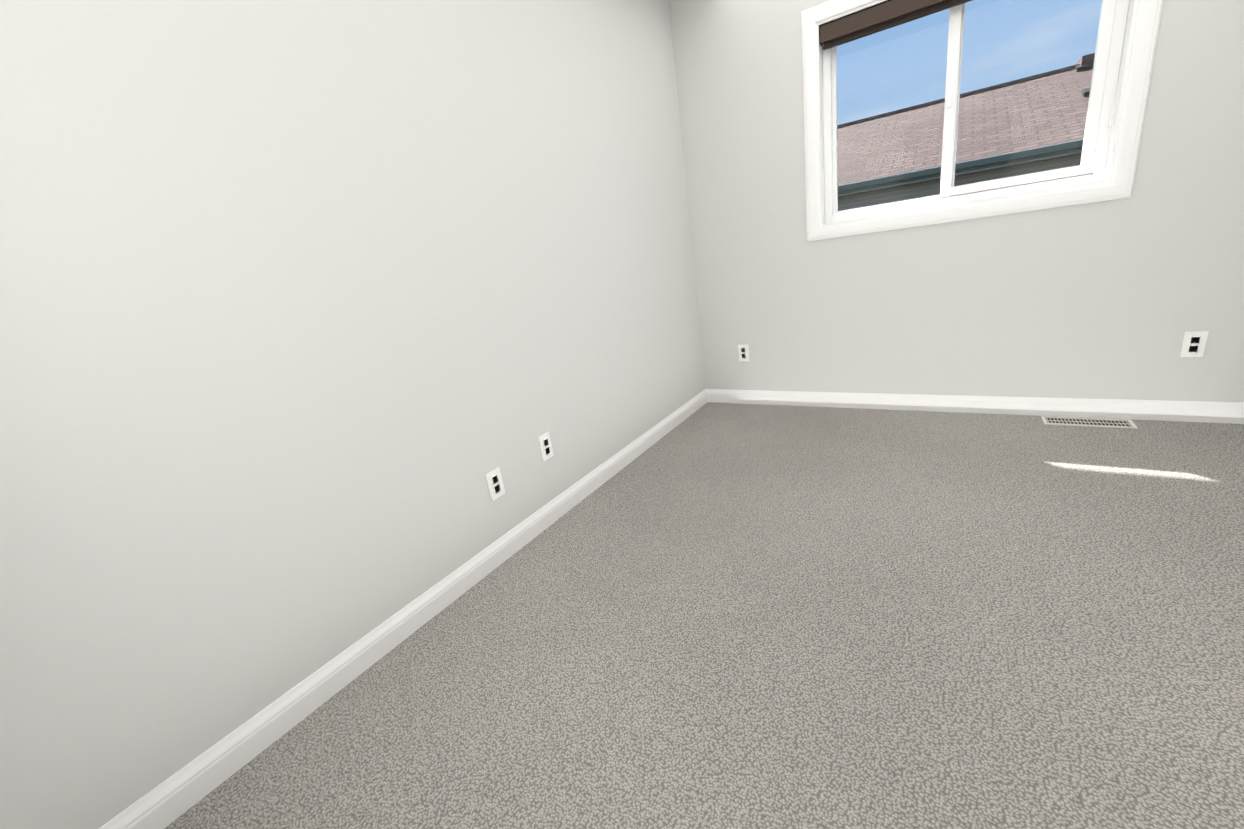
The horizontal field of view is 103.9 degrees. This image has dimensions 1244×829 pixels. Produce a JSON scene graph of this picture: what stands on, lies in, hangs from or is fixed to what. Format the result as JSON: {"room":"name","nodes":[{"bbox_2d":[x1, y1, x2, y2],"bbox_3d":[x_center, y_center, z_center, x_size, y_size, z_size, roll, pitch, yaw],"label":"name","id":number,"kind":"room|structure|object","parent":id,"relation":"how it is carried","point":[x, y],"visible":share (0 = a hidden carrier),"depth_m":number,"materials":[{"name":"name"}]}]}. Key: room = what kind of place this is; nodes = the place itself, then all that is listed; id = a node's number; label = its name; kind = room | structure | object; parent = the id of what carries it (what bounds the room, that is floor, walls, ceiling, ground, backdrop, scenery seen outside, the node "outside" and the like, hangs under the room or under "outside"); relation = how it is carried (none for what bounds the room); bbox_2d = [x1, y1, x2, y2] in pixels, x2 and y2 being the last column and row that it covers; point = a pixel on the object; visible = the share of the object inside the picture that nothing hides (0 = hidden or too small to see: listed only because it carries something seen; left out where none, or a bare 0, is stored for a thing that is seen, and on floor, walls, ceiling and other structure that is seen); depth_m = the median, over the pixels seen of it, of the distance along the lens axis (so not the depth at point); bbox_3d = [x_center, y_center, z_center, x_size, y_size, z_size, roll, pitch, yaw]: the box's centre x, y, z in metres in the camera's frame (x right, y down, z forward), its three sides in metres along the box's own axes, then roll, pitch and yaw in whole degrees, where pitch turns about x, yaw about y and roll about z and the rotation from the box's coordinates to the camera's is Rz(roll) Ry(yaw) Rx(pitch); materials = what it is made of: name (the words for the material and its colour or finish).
{"room":"empty bedroom","nodes":[
{"label":"empty bedroom","id":0,"kind":"room"},
{"bbox_2d":[0,0,704,828],"bbox_3d":[-0.920,-0.432,1.296,0.120,2.440,5.350,4,21,33],"label":"wall","id":1,"kind":"structure","parent":0,"point":[320,320],"depth_m":1.27,"materials":[{"name":"grey paint"}]},
{"bbox_2d":[99,389,706,828],"bbox_3d":[-0.362,0.467,2.109,0.014,0.096,3.680,4,21,33],"label":"baseboard","id":2,"kind":"structure","parent":1,"relation":"attached to","point":[181,791],"depth_m":1.44,"materials":[{"name":"white wood"}]},
{"bbox_2d":[485,467,504,500],"bbox_3d":[-0.492,0.271,1.897,0.009,0.114,0.070,4,21,33],"label":"electrical outlet","id":3,"kind":"object","parent":1,"relation":"attached to","point":[495,484],"visible":1,"depth_m":1.89,"materials":[{"name":"white plastic"}]},
{"bbox_2d":[538,432,553,461],"bbox_3d":[-0.331,0.141,2.130,0.009,0.114,0.070,4,21,33],"label":"electrical outlet","id":4,"kind":"object","parent":1,"relation":"attached to","point":[545,445],"visible":1,"depth_m":2.12,"materials":[{"name":"white plastic"}]},
{"bbox_2d":[164,402,1243,828],"bbox_3d":[0.482,0.841,0.877,3.051,0.100,5.350,4,21,33],"label":"floor","id":5,"kind":"structure","parent":0,"point":[732,616],"depth_m":1.32,"materials":[{"name":"carpet"}]},
{"bbox_2d":[1041,416,1137,428],"bbox_3d":[2.269,0.037,2.376,0.330,0.006,0.110,4,21,33],"label":"air vent register","id":6,"kind":"object","parent":5,"relation":"on","point":[1093,422],"visible":1,"depth_m":2.37,"materials":[{"name":"beige metal"}]},
{"bbox_2d":[670,0,1243,401],"bbox_3d":[1.724,-1.202,2.468,2.931,2.440,0.200,4,21,33],"label":"wall","id":7,"kind":"structure","parent":0,"point":[1114,299],"depth_m":2.54,"materials":[{"name":"grey paint"}]},
{"bbox_2d":[738,344,748,360],"bbox_3d":[0.820,-0.415,3.283,0.070,0.114,0.009,4,21,33],"label":"electrical outlet","id":8,"kind":"object","parent":7,"relation":"attached to","point":[743,351],"visible":1,"depth_m":3.28,"materials":[{"name":"white plastic"}]},
{"bbox_2d":[707,389,1243,423],"bbox_3d":[1.785,-0.065,2.769,2.760,0.096,0.014,4,21,33],"label":"baseboard","id":9,"kind":"structure","parent":7,"relation":"attached to","point":[1159,410],"depth_m":2.59,"materials":[{"name":"white wood"}]},
{"bbox_2d":[822,0,1129,223],"bbox_3d":[1.634,-1.550,2.409,1.186,0.964,0.088,4,21,33],"label":"sliding window","id":10,"kind":"structure","parent":7,"relation":"in","point":[1090,168],"depth_m":2.36,"materials":[{"name":"white plastic"}]},
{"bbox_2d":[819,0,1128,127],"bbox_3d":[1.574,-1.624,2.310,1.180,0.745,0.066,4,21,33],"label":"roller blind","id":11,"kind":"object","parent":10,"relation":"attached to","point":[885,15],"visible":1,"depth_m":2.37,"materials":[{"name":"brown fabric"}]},
{"bbox_2d":[816,0,1138,226],"bbox_3d":[1.592,-1.524,2.347,1.210,0.988,0.086,4,21,33],"label":"liner","id":12,"kind":"object","parent":7,"relation":"attached to","point":[1123,72],"visible":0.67,"depth_m":2.30,"materials":[{"name":"white"}]},
{"bbox_2d":[801,0,1163,241],"bbox_3d":[1.565,-1.508,2.307,1.350,1.128,0.018,4,21,33],"label":"window trim","id":13,"kind":"structure","parent":7,"relation":"in","point":[1144,43],"depth_m":2.34,"materials":[{"name":"white wood"}]},
{"bbox_2d":[1180,331,1208,356],"bbox_3d":[2.536,-0.311,2.156,0.070,0.114,0.009,4,21,33],"label":"electrical outlet","id":14,"kind":"object","parent":7,"relation":"attached to","point":[1193,344],"visible":1,"depth_m":2.15,"materials":[{"name":"white plastic"}]},
{"label":"outside","id":15,"kind":"structure","parent":0,"visible":0},
{"bbox_2d":[837,53,1094,210],"bbox_3d":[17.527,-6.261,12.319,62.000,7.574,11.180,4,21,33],"label":"neighbouring house","id":16,"kind":"structure","parent":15,"point":[1073,105],"depth_m":12.99,"materials":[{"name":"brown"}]}
]}

